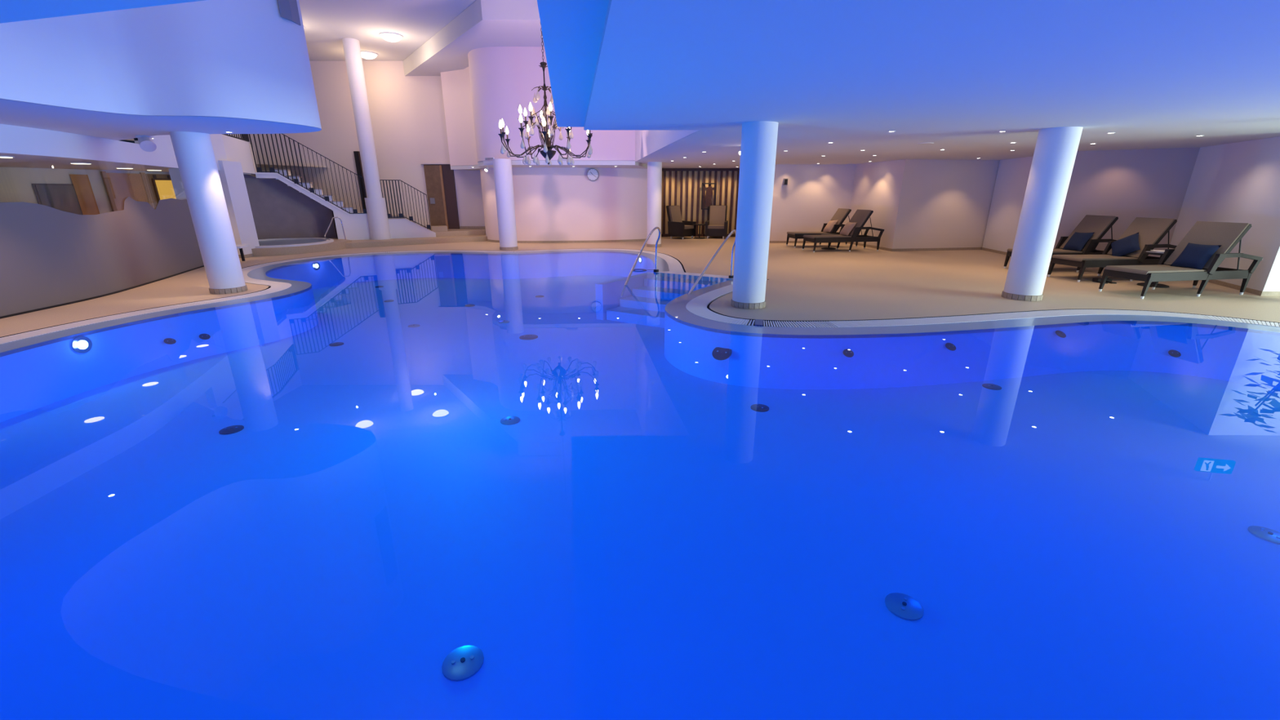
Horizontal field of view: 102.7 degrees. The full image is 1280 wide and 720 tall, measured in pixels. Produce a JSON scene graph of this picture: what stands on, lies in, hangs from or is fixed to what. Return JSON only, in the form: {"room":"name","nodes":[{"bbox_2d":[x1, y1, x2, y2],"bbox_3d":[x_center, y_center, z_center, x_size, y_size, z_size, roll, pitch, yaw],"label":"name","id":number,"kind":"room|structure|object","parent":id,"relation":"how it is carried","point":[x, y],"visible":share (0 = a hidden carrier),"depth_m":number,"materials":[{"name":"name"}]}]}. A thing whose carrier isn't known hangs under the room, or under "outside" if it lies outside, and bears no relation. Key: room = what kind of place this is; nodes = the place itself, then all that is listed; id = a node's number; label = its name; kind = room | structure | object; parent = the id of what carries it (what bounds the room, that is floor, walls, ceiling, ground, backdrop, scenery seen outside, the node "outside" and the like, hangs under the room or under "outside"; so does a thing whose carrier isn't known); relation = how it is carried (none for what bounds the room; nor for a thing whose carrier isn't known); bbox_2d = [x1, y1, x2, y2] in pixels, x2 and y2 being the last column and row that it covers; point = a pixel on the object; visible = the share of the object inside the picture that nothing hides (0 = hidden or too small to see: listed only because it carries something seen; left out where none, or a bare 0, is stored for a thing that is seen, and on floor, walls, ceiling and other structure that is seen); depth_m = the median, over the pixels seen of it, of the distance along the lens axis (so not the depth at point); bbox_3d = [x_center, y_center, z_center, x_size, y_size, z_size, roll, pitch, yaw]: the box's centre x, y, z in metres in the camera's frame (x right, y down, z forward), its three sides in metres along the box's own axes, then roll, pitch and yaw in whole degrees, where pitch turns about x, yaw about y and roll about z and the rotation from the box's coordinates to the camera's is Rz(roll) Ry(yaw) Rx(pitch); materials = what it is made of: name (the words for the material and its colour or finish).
{"room":"spa","nodes":[
{"label":"spa","id":0,"kind":"room"},
{"bbox_2d":[0,167,169,213],"bbox_3d":[-12.793,-3.059,11.092,0.106,2.060,5.905,8,20,24],"label":"wall","id":1,"kind":"structure","parent":0,"point":[15,183],"depth_m":10.86,"materials":[{"name":"white paint"}]},
{"bbox_2d":[31,183,82,214],"bbox_3d":[-12.611,-3.158,11.217,0.056,1.330,0.640,8,20,24],"label":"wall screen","id":2,"kind":"object","parent":1,"relation":"attached to","point":[62,197],"visible":0.36,"depth_m":11.09,"materials":[{"name":"grey glass"}]},
{"bbox_2d":[70,174,99,214],"bbox_3d":[-12.433,-3.181,11.644,0.020,1.950,0.286,8,20,23],"label":"door","id":3,"kind":"structure","parent":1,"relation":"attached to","point":[82,184],"depth_m":11.47,"materials":[{"name":"brown wood"}]},
{"bbox_2d":[100,171,155,211],"bbox_3d":[-12.088,-3.433,12.291,0.080,2.030,0.780,8,20,24],"label":"door","id":4,"kind":"structure","parent":1,"relation":"in","point":[118,186],"depth_m":12.03,"materials":[{"name":"brown wood"}]},
{"bbox_2d":[145,173,176,208],"bbox_3d":[-11.672,-3.657,13.028,0.183,2.000,0.928,8,20,24],"label":"door","id":5,"kind":"structure","parent":1,"relation":"in","point":[148,176],"depth_m":12.56,"materials":[{"name":"brown wood"}]},
{"bbox_2d":[0,124,178,168],"bbox_3d":[-8.725,-2.970,6.903,0.646,0.360,8.681,-4,18,-11],"label":"bulkhead","id":6,"kind":"object","parent":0,"point":[14,140],"depth_m":7.84,"materials":[{"name":"white paint"}]},
{"bbox_2d":[0,153,251,174],"bbox_3d":[-11.425,-3.370,8.684,6.550,0.020,12.200,0,18,0],"label":"ceiling","id":7,"kind":"structure","parent":0,"point":[19,161],"depth_m":9.46,"materials":[{"name":"white paint"}]},
{"bbox_2d":[0,0,321,128],"bbox_3d":[-7.568,-4.790,6.528,12.048,3.327,4.120,12,22,33],"label":"ceiling bulkhead","id":8,"kind":"structure","parent":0,"point":[236,59],"depth_m":5.88,"materials":[{"name":"white paint"}]},
{"bbox_2d":[277,0,300,25],"bbox_3d":[-4.488,-5.049,6.375,0.033,1.440,0.354,1,18,3],"label":"window","id":9,"kind":"structure","parent":8,"relation":"in","point":[288,9],"depth_m":6.55,"materials":[{"name":"blue glass"}]},
{"bbox_2d":[133,133,257,176],"bbox_3d":[-11.475,-5.186,12.878,4.250,0.840,6.899,0,18,0],"label":"wall","id":10,"kind":"structure","parent":0,"point":[225,148],"depth_m":12.80,"materials":[{"name":"white paint"}]},
{"bbox_2d":[222,133,249,142],"bbox_3d":[-10.181,-5.777,11.947,0.248,0.850,4.891,-5,19,-16],"label":"balcony railing","id":11,"kind":"object","parent":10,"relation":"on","point":[245,137],"visible":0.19,"depth_m":13.90,"materials":[{"name":"black metal"}]},
{"bbox_2d":[243,174,337,239],"bbox_3d":[-11.738,-4.474,15.057,4.853,2.300,1.009,-9,20,-27],"label":"wall niche","id":12,"kind":"object","parent":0,"point":[279,211],"visible":0.23,"depth_m":15.90,"materials":[{"name":"paint"}]},
{"bbox_2d":[248,61,484,228],"bbox_3d":[-7.500,-7.250,18.016,14.600,5.750,0.150,0,18,0],"label":"wall","id":13,"kind":"structure","parent":0,"point":[407,113],"depth_m":17.81,"materials":[{"name":"beige paint"}]},
{"bbox_2d":[353,151,366,208],"bbox_3d":[-9.620,-6.282,18.189,0.720,2.100,0.090,0,18,0],"label":"door","id":14,"kind":"structure","parent":13,"relation":"in","point":[357,153],"depth_m":18.07,"materials":[{"name":"brown wood"}]},
{"bbox_2d":[423,164,459,228],"bbox_3d":[-7.100,-5.813,18.334,1.020,2.200,0.135,0,18,0],"label":"door","id":15,"kind":"structure","parent":13,"relation":"in","point":[439,179],"depth_m":18.29,"materials":[{"name":"brown wood"}]},
{"bbox_2d":[459,226,485,228],"bbox_3d":[-6.100,-4.836,18.691,0.950,0.090,0.040,0,18,0],"label":"baseboard","id":16,"kind":"structure","parent":13,"relation":"attached to","point":[460,227],"depth_m":18.67,"materials":[{"name":"stone"}]},
{"bbox_2d":[298,0,475,61],"bbox_3d":[-6.600,-7.426,9.258,16.400,0.001,18.200,0,18,0],"label":"ceiling","id":17,"kind":"structure","parent":0,"point":[326,23],"depth_m":13.29,"materials":[{"name":"white paint"}]},
{"bbox_2d":[360,50,377,59],"bbox_3d":[-8.600,-9.596,16.175,0.600,0.150,0.600,0,18,0],"label":"lamp","id":18,"kind":"object","parent":17,"relation":"attached to","point":[366,55],"visible":0.79,"depth_m":16.04,"materials":[{"name":"white plastic"}]},
{"bbox_2d":[378,31,403,42],"bbox_3d":[-6.950,-8.993,14.321,0.600,0.150,0.600,0,18,0],"label":"lamp","id":19,"kind":"object","parent":17,"relation":"attached to","point":[390,37],"visible":1,"depth_m":14.17,"materials":[{"name":"white plastic"}]},
{"bbox_2d":[497,28,592,165],"bbox_3d":[-1.870,-5.733,9.913,2.058,3.654,1.836,8,20,24],"label":"chandelier","id":20,"kind":"object","parent":17,"relation":"hanging from","point":[547,153],"visible":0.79,"depth_m":10.15,"materials":[{"name":"brown metal"}]},
{"bbox_2d":[497,128,504,142],"bbox_3d":[-2.646,-4.281,9.773,0.120,0.240,0.117,0,18,0],"label":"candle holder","id":21,"kind":"object","parent":20,"relation":"on","point":[500,135],"depth_m":9.75,"materials":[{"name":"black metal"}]},
{"bbox_2d":[504,134,510,146],"bbox_3d":[-2.762,-4.579,10.689,0.120,0.240,0.117,0,18,0],"label":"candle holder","id":22,"kind":"object","parent":20,"relation":"on","point":[507,140],"depth_m":10.66,"materials":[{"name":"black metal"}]},
{"bbox_2d":[518,122,524,137],"bbox_3d":[-2.208,-4.293,9.550,0.120,0.240,0.117,0,18,0],"label":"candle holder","id":23,"kind":"object","parent":20,"relation":"on","point":[521,129],"depth_m":9.53,"materials":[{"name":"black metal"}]},
{"bbox_2d":[523,115,528,128],"bbox_3d":[-2.323,-4.831,10.428,0.120,0.240,0.117,0,18,0],"label":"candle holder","id":24,"kind":"object","parent":20,"relation":"on","point":[525,122],"depth_m":10.40,"materials":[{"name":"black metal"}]},
{"bbox_2d":[528,111,533,124],"bbox_3d":[-2.081,-4.626,9.796,0.120,0.240,0.117,0,18,0],"label":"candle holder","id":25,"kind":"object","parent":20,"relation":"on","point":[531,117],"depth_m":9.77,"materials":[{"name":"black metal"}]},
{"bbox_2d":[541,126,547,140],"bbox_3d":[-1.754,-4.164,9.411,0.120,0.240,0.117,0,18,0],"label":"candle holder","id":26,"kind":"object","parent":20,"relation":"on","point":[544,132],"depth_m":9.38,"materials":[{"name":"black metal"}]},
{"bbox_2d":[548,111,553,124],"bbox_3d":[-1.699,-4.620,9.781,0.120,0.240,0.117,0,18,0],"label":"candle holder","id":27,"kind":"object","parent":20,"relation":"on","point":[550,117],"depth_m":9.76,"materials":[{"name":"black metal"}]},
{"bbox_2d":[564,126,570,137],"bbox_3d":[-1.354,-4.325,9.648,0.120,0.240,0.117,0,18,0],"label":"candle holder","id":28,"kind":"object","parent":20,"relation":"on","point":[567,129],"depth_m":9.63,"materials":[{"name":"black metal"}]},
{"bbox_2d":[586,129,592,142],"bbox_3d":[-0.978,-4.344,9.964,0.120,0.240,0.117,0,18,0],"label":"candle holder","id":29,"kind":"object","parent":20,"relation":"on","point":[589,135],"depth_m":9.94,"materials":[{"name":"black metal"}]},
{"bbox_2d":[403,0,544,75],"bbox_3d":[-3.800,-8.841,14.344,8.200,0.446,5.850,0,18,0],"label":"ceiling","id":30,"kind":"structure","parent":0,"point":[484,23],"depth_m":12.98,"materials":[{"name":"white paint"}]},
{"bbox_2d":[440,46,635,165],"bbox_3d":[-3.821,-7.589,15.104,7.347,3.285,2.086,9,20,27],"label":"wall","id":31,"kind":"structure","parent":0,"point":[496,81],"depth_m":14.48,"materials":[{"name":"white paint"}]},
{"bbox_2d":[450,160,647,170],"bbox_3d":[-2.875,-6.296,16.649,7.250,0.120,4.240,0,18,0],"label":"ceiling","id":32,"kind":"structure","parent":0,"point":[515,163],"depth_m":14.89,"materials":[{"name":"white paint"}]},
{"bbox_2d":[480,167,647,240],"bbox_3d":[-2.260,-5.327,17.630,6.246,2.330,2.241,-2,18,-5],"label":"wall","id":33,"kind":"structure","parent":0,"point":[551,203],"depth_m":16.68,"materials":[{"name":"white paint"}]},
{"bbox_2d":[487,239,645,243],"bbox_3d":[-2.261,-4.250,17.971,6.269,0.070,2.250,-2,18,-5],"label":"baseboard","id":34,"kind":"structure","parent":33,"relation":"attached to","point":[488,240],"depth_m":16.97,"materials":[{"name":"stone"}]},
{"bbox_2d":[586,168,599,181],"bbox_3d":[-1.500,-5.893,16.282,0.380,0.380,0.087,0,18,0],"label":"wall clock","id":35,"kind":"object","parent":33,"relation":"attached to","point":[593,175],"visible":1,"depth_m":16.25,"materials":[{"name":"grey metal"}]},
{"bbox_2d":[0,0,1279,168],"bbox_3d":[-0.300,-3.363,7.529,29.000,0.001,24.800,0,18,0],"label":"ceiling","id":36,"kind":"structure","parent":0,"point":[953,75],"depth_m":3.94,"materials":[{"name":"white paint"}]},
{"bbox_2d":[133,135,156,151],"bbox_3d":[-7.856,-3.449,8.142,0.315,0.261,0.225,10,21,28],"label":"dome camera","id":37,"kind":"object","parent":36,"relation":"attached to","point":[146,144],"visible":0.98,"depth_m":8.08,"materials":[{"name":"white plastic"}]},
{"bbox_2d":[537,0,611,128],"bbox_3d":[-0.625,-2.470,4.703,0.377,0.050,5.727,-2,18,-7],"label":"bulkhead","id":38,"kind":"object","parent":36,"relation":"attached to","point":[573,31],"depth_m":3.44,"materials":[{"name":"white paint"}]},
{"bbox_2d":[0,236,1279,337],"bbox_3d":[-0.400,-1.061,8.277,29.200,0.001,24.800,0,18,0],"label":"floor","id":39,"kind":"structure","parent":0,"point":[860,283],"depth_m":8.71,"materials":[{"name":"beige tile"}]},
{"bbox_2d":[0,152,204,319],"bbox_3d":[-8.662,-1.824,7.291,0.557,2.060,8.686,-4,18,-11],"label":"partition wall","id":40,"kind":"structure","parent":39,"relation":"on","point":[50,257],"depth_m":7.84,"materials":[{"name":"grey paint"}]},
{"bbox_2d":[168,168,186,199],"bbox_3d":[-9.980,-3.169,11.430,0.320,2.060,0.320,-6,19,-19],"label":"square post","id":41,"kind":"object","parent":39,"relation":"on","point":[175,175],"visible":0.07,"depth_m":11.05,"materials":[{"name":"white paint"}]},
{"bbox_2d":[168,131,247,293],"bbox_3d":[-6.830,-2.289,8.141,0.498,2.420,0.498,0,18,0],"label":"round column","id":42,"kind":"structure","parent":39,"relation":"on","point":[194,154],"depth_m":7.98,"materials":[{"name":"white paint"}]},
{"bbox_2d":[217,160,259,257],"bbox_3d":[-10.340,-3.763,12.867,0.740,2.300,0.620,0,18,0],"label":"square post","id":43,"kind":"object","parent":39,"relation":"on","point":[231,174],"visible":0.43,"depth_m":12.76,"materials":[{"name":"white paint"}]},
{"bbox_2d":[235,244,248,261],"bbox_3d":[-9.500,-2.510,12.118,0.320,0.380,0.600,-6,19,-19],"label":"bench","id":44,"kind":"object","parent":39,"relation":"on","point":[240,246],"visible":0.52,"depth_m":12.28,"materials":[{"name":"white plastic"}]},
{"bbox_2d":[251,237,351,256],"bbox_3d":[-10.392,-3.279,14.702,3.231,0.245,3.588,17,24,42],"label":"whirlpool","id":45,"kind":"object","parent":39,"relation":"on","point":[288,246],"visible":0.61,"depth_m":14.21,"materials":[{"name":"stone"}]},
{"bbox_2d":[254,237,333,248],"bbox_3d":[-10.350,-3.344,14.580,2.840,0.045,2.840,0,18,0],"label":"tub","id":46,"kind":"object","parent":45,"relation":"in","point":[288,242],"depth_m":14.68,"materials":[{"name":"tile"}]},
{"bbox_2d":[324,217,346,239],"bbox_3d":[-9.194,-3.907,15.345,0.378,0.732,0.613,6,19,18],"label":"handrail","id":47,"kind":"object","parent":45,"relation":"on","point":[332,217],"visible":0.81,"depth_m":15.32,"materials":[{"name":"silver metal"}]},
{"bbox_2d":[345,225,487,248],"bbox_3d":[-8.575,-4.108,16.872,6.850,0.480,3.930,0,18,0],"label":"entry steps","id":48,"kind":"structure","parent":39,"relation":"on","point":[443,234],"depth_m":16.88,"materials":[{"name":"stone"}]},
{"bbox_2d":[254,168,435,239],"bbox_3d":[-9.161,-4.933,16.336,4.621,2.071,1.175,-10,20,-27],"label":"staircase","id":49,"kind":"structure","parent":48,"relation":"on","point":[356,226],"depth_m":15.97,"materials":[{"name":"white paint"}]},
{"bbox_2d":[248,133,367,213],"bbox_3d":[-9.704,-5.517,15.142,2.663,2.330,0.038,-10,20,-27],"label":"stair railing","id":50,"kind":"object","parent":49,"relation":"on","point":[258,169],"visible":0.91,"depth_m":14.93,"materials":[{"name":"black metal"}]},
{"bbox_2d":[379,179,431,230],"bbox_3d":[-7.558,-4.986,16.547,1.333,1.569,0.038,-10,20,-27],"label":"landing railing","id":51,"kind":"object","parent":49,"relation":"on","point":[401,215],"visible":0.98,"depth_m":16.45,"materials":[{"name":"black metal"}]},
{"bbox_2d":[342,37,391,239],"bbox_3d":[-8.330,-6.550,15.610,0.580,5.595,0.580,0,18,0],"label":"column","id":52,"kind":"structure","parent":48,"relation":"on","point":[375,205],"depth_m":15.45,"materials":[{"name":"white paint"}]},
{"bbox_2d":[493,158,518,250],"bbox_3d":[-3.820,-4.391,14.556,0.524,2.450,0.524,0,18,0],"label":"round column","id":53,"kind":"structure","parent":39,"relation":"on","point":[503,174],"depth_m":14.36,"materials":[{"name":"white paint"}]},
{"bbox_2d":[0,248,1279,719],"bbox_3d":[0.220,-0.595,7.958,17.678,0.710,15.263,0,18,0],"label":"swimming pool","id":54,"kind":"object","parent":39,"relation":"in","point":[1073,540],"depth_m":3.86,"materials":[{"name":"liquid"}]},
{"bbox_2d":[71,336,92,353],"bbox_3d":[-6.602,-0.181,6.055,0.036,0.198,0.198,2,18,5],"label":"lamp","id":55,"kind":"object","parent":54,"relation":"attached to","point":[82,344],"visible":1,"depth_m":6.04,"materials":[{"name":"silver metal"}]},
{"bbox_2d":[164,337,176,344],"bbox_3d":[-6.384,-0.255,6.955,0.108,0.071,0.124,4,18,12],"label":"jet","id":56,"kind":"object","parent":54,"relation":"attached to","point":[168,340],"depth_m":6.94,"materials":[{"name":"silver metal"}]},
{"bbox_2d":[218,425,244,435],"bbox_3d":[-4.080,0.690,5.114,0.200,0.026,0.200,-5,19,-16],"label":"drain","id":57,"kind":"object","parent":54,"relation":"on","point":[233,428],"depth_m":5.09,"materials":[{"name":"blue"}]},
{"bbox_2d":[274,251,641,268],"bbox_3d":[0.241,-0.873,7.750,16.777,0.001,14.441,0,18,0],"label":"pool edge","id":58,"kind":"object","parent":54,"relation":"in","point":[414,256],"visible":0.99,"depth_m":13.34,"materials":[{"name":"blue tile"}]},
{"bbox_2d":[441,644,484,681],"bbox_3d":[-0.890,1.515,2.575,0.200,0.026,0.200,-5,19,-16],"label":"drain","id":59,"kind":"object","parent":54,"relation":"on","point":[464,662],"depth_m":2.56,"materials":[{"name":"silver metal"}]},
{"bbox_2d":[500,416,519,425],"bbox_3d":[-1.350,0.622,5.323,0.200,0.026,0.200,-9,20,-25],"label":"drain","id":60,"kind":"object","parent":54,"relation":"on","point":[508,420],"depth_m":5.29,"materials":[{"name":"silver metal"}]},
{"bbox_2d":[519,334,537,339],"bbox_3d":[-1.830,-0.383,8.414,0.300,0.026,0.300,-5,19,-16],"label":"drain","id":61,"kind":"object","parent":54,"relation":"on","point":[525,336],"depth_m":8.38,"materials":[{"name":"blue"}]},
{"bbox_2d":[0,248,1279,337],"bbox_3d":[0.241,-0.865,7.753,18.047,0.050,15.711,0,18,0],"label":"trim","id":62,"kind":"structure","parent":54,"relation":"attached to","point":[708,306],"depth_m":6.94,"materials":[{"name":"grey"}]},
{"bbox_2d":[620,226,661,297],"bbox_3d":[0.060,-1.934,9.819,0.179,1.134,1.962,6,19,19],"label":"pool handrail","id":63,"kind":"object","parent":54,"relation":"attached to","point":[655,228],"visible":1,"depth_m":9.83,"materials":[{"name":"silver metal"}]},
{"bbox_2d":[688,229,736,293],"bbox_3d":[1.333,-1.748,9.014,0.190,0.991,2.060,10,21,28],"label":"pool handrail","id":64,"kind":"object","parent":54,"relation":"attached to","point":[731,276],"visible":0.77,"depth_m":9.01,"materials":[{"name":"silver metal"}]},
{"bbox_2d":[711,346,732,359],"bbox_3d":[0.995,-0.088,6.212,0.239,0.134,0.206,12,22,34],"label":"jet","id":65,"kind":"object","parent":54,"relation":"attached to","point":[718,353],"depth_m":6.19,"materials":[{"name":"silver metal"}]},
{"bbox_2d":[750,404,768,412],"bbox_3d":[1.320,0.520,5.637,0.200,0.026,0.200,-7,19,-21],"label":"drain","id":66,"kind":"object","parent":54,"relation":"on","point":[757,407],"depth_m":5.61,"materials":[{"name":"silver metal"}]},
{"bbox_2d":[843,349,853,357],"bbox_3d":[2.439,-0.080,5.993,0.124,0.071,0.108,1,18,3],"label":"jet","id":67,"kind":"object","parent":54,"relation":"attached to","point":[847,353],"depth_m":5.98,"materials":[{"name":"silver metal"}]},
{"bbox_2d":[884,592,924,620],"bbox_3d":[1.510,1.401,2.926,0.200,0.026,0.200,12,21,32],"label":"drain","id":68,"kind":"object","parent":54,"relation":"on","point":[904,606],"depth_m":2.91,"materials":[{"name":"silver metal"}]},
{"bbox_2d":[945,342,955,351],"bbox_3d":[3.725,-0.159,6.140,0.124,0.071,0.108,-1,18,-4],"label":"jet","id":69,"kind":"object","parent":54,"relation":"attached to","point":[949,346],"depth_m":6.13,"materials":[{"name":"silver metal"}]},
{"bbox_2d":[982,383,1001,390],"bbox_3d":[4.300,0.319,6.255,0.200,0.026,0.200,-4,18,-12],"label":"drain","id":70,"kind":"object","parent":54,"relation":"on","point":[990,386],"depth_m":6.22,"materials":[{"name":"silver metal"}]},
{"bbox_2d":[1055,330,1066,337],"bbox_3d":[5.312,-0.328,6.465,0.124,0.071,0.108,-2,18,-6],"label":"jet","id":71,"kind":"object","parent":54,"relation":"attached to","point":[1059,333],"depth_m":6.45,"materials":[{"name":"silver metal"}]},
{"bbox_2d":[1168,350,1181,357],"bbox_3d":[6.911,-0.084,6.620,0.124,0.071,0.108,4,18,12],"label":"jet","id":72,"kind":"object","parent":54,"relation":"attached to","point":[1175,353],"depth_m":6.61,"materials":[{"name":"silver metal"}]},
{"bbox_2d":[1247,525,1279,544],"bbox_3d":[4.350,1.203,3.535,0.200,0.026,0.200,-1,18,-2],"label":"drain","id":73,"kind":"object","parent":54,"relation":"on","point":[1268,535],"depth_m":3.53,"materials":[{"name":"silver metal"}]},
{"bbox_2d":[646,161,662,247],"bbox_3d":[0.430,-4.639,15.369,0.454,2.420,0.454,0,18,0],"label":"round column","id":74,"kind":"structure","parent":39,"relation":"on","point":[654,168],"depth_m":15.16,"materials":[{"name":"white paint"}]},
{"bbox_2d":[666,205,696,239],"bbox_3d":[1.462,-4.988,18.517,0.836,1.136,0.770,16,24,40],"label":"armchair","id":75,"kind":"object","parent":39,"relation":"on","point":[677,227],"visible":1,"depth_m":18.40,"materials":[{"name":"wicker"}]},
{"bbox_2d":[668,205,682,222],"bbox_3d":[1.297,-5.216,18.599,0.257,0.737,0.560,16,24,40],"label":"cushion","id":76,"kind":"object","parent":75,"relation":"on","point":[674,212],"depth_m":18.50,"materials":[{"name":"beige fabric"}]},
{"bbox_2d":[693,223,706,239],"bbox_3d":[2.160,-4.654,18.518,0.497,0.500,0.497,0,18,0],"label":"side table","id":77,"kind":"object","parent":39,"relation":"on","point":[695,224],"visible":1,"depth_m":18.50,"materials":[{"name":"wicker"}]},
{"bbox_2d":[661,168,739,236],"bbox_3d":[2.390,-5.798,18.935,3.180,2.420,0.100,0,18,0],"label":"screen","id":78,"kind":"object","parent":39,"relation":"on","point":[664,170],"visible":0.67,"depth_m":18.81,"materials":[{"name":"brown wood"}]},
{"bbox_2d":[701,182,715,209],"bbox_3d":[2.520,-6.008,18.804,0.515,0.925,0.030,0,18,0],"label":"framed picture","id":79,"kind":"object","parent":78,"relation":"hanging from","point":[708,194],"visible":0.93,"depth_m":18.80,"materials":[{"name":"black metal"}]},
{"bbox_2d":[704,205,728,239],"bbox_3d":[2.796,-5.026,18.635,0.770,1.136,0.836,4,18,11],"label":"armchair","id":80,"kind":"object","parent":39,"relation":"on","point":[717,224],"visible":1,"depth_m":18.70,"materials":[{"name":"fabric"}]},
{"bbox_2d":[709,205,725,225],"bbox_3d":[2.842,-5.276,18.783,0.560,0.737,0.257,4,18,11],"label":"cushion","id":81,"kind":"object","parent":80,"relation":"on","point":[717,213],"depth_m":18.74,"materials":[{"name":"beige fabric"}]},
{"bbox_2d":[730,120,778,309],"bbox_3d":[1.570,-1.940,7.066,0.492,2.420,0.492,0,18,0],"label":"round column","id":82,"kind":"structure","parent":39,"relation":"on","point":[758,139],"depth_m":6.87,"materials":[{"name":"white paint"}]},
{"bbox_2d":[786,208,860,248],"bbox_3d":[5.612,-4.037,15.624,2.076,1.118,0.745,-2,18,-6],"label":"sun lounger","id":83,"kind":"object","parent":39,"relation":"on","point":[841,214],"visible":0.56,"depth_m":15.38,"materials":[{"name":"wicker"}]},
{"bbox_2d":[822,219,838,232],"bbox_3d":[5.789,-4.067,15.581,0.279,0.407,0.478,-3,18,-10],"label":"cushion","id":84,"kind":"object","parent":83,"relation":"on","point":[829,226],"visible":0.94,"depth_m":15.46,"materials":[{"name":"beige fabric"}]},
{"bbox_2d":[821,233,839,249],"bbox_3d":[5.550,-3.472,15.012,0.477,0.420,0.477,0,18,0],"label":"side table","id":85,"kind":"object","parent":39,"relation":"on","point":[828,247],"visible":0.91,"depth_m":14.96,"materials":[{"name":"wicker"}]},
{"bbox_2d":[802,208,884,252],"bbox_3d":[5.742,-3.663,14.473,2.076,1.118,0.745,-3,18,-10],"label":"sun lounger","id":86,"kind":"object","parent":39,"relation":"on","point":[860,216],"visible":0.95,"depth_m":14.26,"materials":[{"name":"wicker"}]},
{"bbox_2d":[839,222,857,235],"bbox_3d":[5.903,-3.727,14.536,0.278,0.373,0.450,-3,18,-11],"label":"cushion","id":87,"kind":"object","parent":86,"relation":"on","point":[848,228],"visible":1,"depth_m":14.42,"materials":[{"name":"beige fabric"}]},
{"bbox_2d":[1001,126,1083,301],"bbox_3d":[5.950,-2.119,7.618,0.518,2.420,0.518,0,18,0],"label":"round column","id":88,"kind":"structure","parent":39,"relation":"on","point":[1055,150],"depth_m":7.44,"materials":[{"name":"white paint"}]},
{"bbox_2d":[1003,214,1118,272],"bbox_3d":[8.967,-2.450,10.742,2.076,1.118,0.745,-1,18,-3],"label":"sun lounger","id":89,"kind":"object","parent":39,"relation":"on","point":[1100,225],"visible":0.48,"depth_m":10.54,"materials":[{"name":"wicker"}]},
{"bbox_2d":[1062,231,1093,250],"bbox_3d":[9.141,-2.477,10.690,0.267,0.398,0.461,-2,18,-5],"label":"cushion","id":90,"kind":"object","parent":89,"relation":"on","point":[1077,241],"visible":0.98,"depth_m":10.61,"materials":[{"name":"blue fabric"}]},
{"bbox_2d":[1047,217,1177,282],"bbox_3d":[9.042,-2.102,9.670,2.076,1.118,0.745,-2,18,-6],"label":"sun lounger","id":91,"kind":"object","parent":39,"relation":"on","point":[1151,231],"visible":0.75,"depth_m":9.46,"materials":[{"name":"wicker"}]},
{"bbox_2d":[1111,232,1140,256],"bbox_3d":[9.208,-2.162,9.722,0.290,0.524,0.555,-10,20,-27],"label":"cushion","id":92,"kind":"object","parent":91,"relation":"on","point":[1129,244],"visible":0.96,"depth_m":9.65,"materials":[{"name":"blue fabric"}]},
{"bbox_2d":[1136,250,1169,288],"bbox_3d":[9.050,-1.584,8.949,0.477,0.580,0.477,0,18,0],"label":"side table","id":93,"kind":"object","parent":39,"relation":"on","point":[1159,286],"visible":0.48,"depth_m":8.88,"materials":[{"name":"wicker"}]},
{"bbox_2d":[1098,221,1262,298],"bbox_3d":[8.703,-1.632,8.225,2.076,1.118,0.745,-3,18,-10],"label":"sun lounger","id":94,"kind":"object","parent":39,"relation":"on","point":[1227,234],"visible":0.88,"depth_m":8.06,"materials":[{"name":"wicker"}]},
{"bbox_2d":[1169,242,1222,269],"bbox_3d":[8.881,-1.665,8.194,0.267,0.373,0.440,-3,18,-10],"label":"cushion","id":95,"kind":"object","parent":94,"relation":"on","point":[1193,255],"visible":1,"depth_m":8.13,"materials":[{"name":"blue fabric"}]},
{"bbox_2d":[635,129,700,161],"bbox_3d":[0.420,-6.101,10.563,0.170,3.327,7.816,-2,18,-7],"label":"wall","id":96,"kind":"structure","parent":0,"point":[647,142],"depth_m":11.27,"materials":[{"name":"white paint"}]},
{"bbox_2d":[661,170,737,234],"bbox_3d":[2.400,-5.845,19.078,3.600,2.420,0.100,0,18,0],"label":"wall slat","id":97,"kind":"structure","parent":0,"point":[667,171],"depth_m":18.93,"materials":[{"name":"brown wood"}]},
{"bbox_2d":[769,159,999,248],"bbox_3d":[8.150,-4.685,15.509,10.387,2.420,3.622,8,20,22],"label":"wall","id":98,"kind":"structure","parent":0,"point":[917,203],"depth_m":14.58,"materials":[{"name":"beige paint"}]},
{"bbox_2d":[768,240,981,251],"bbox_3d":[8.126,-3.558,15.843,10.404,0.070,3.583,8,20,23],"label":"baseboard","id":99,"kind":"structure","parent":98,"relation":"attached to","point":[770,242],"depth_m":14.76,"materials":[{"name":"stone"}]},
{"bbox_2d":[982,156,1033,252],"bbox_3d":[9.715,-3.857,12.962,0.080,2.420,3.182,3,18,8],"label":"wall","id":100,"kind":"structure","parent":98,"relation":"attached to","point":[1012,175],"depth_m":13.65,"materials":[{"name":"white paint"}]},
{"bbox_2d":[1050,147,1199,261],"bbox_3d":[10.319,-3.235,11.051,1.947,2.420,0.080,10,20,28],"label":"wall","id":101,"kind":"structure","parent":0,"point":[1127,184],"depth_m":10.86,"materials":[{"name":"beige paint"}]},
{"bbox_2d":[1168,136,1279,291],"bbox_3d":[11.951,-2.617,9.149,4.101,2.420,2.980,0,18,0],"label":"wall","id":102,"kind":"structure","parent":0,"point":[1238,182],"depth_m":8.81,"materials":[{"name":"white paint"}]},
{"bbox_2d":[981,247,1279,296],"bbox_3d":[10.421,-1.859,10.619,3.544,0.070,8.199,-10,21,-28],"label":"baseboard","id":103,"kind":"structure","parent":102,"relation":"attached to","point":[1215,282],"depth_m":8.74,"materials":[{"name":"stone"}]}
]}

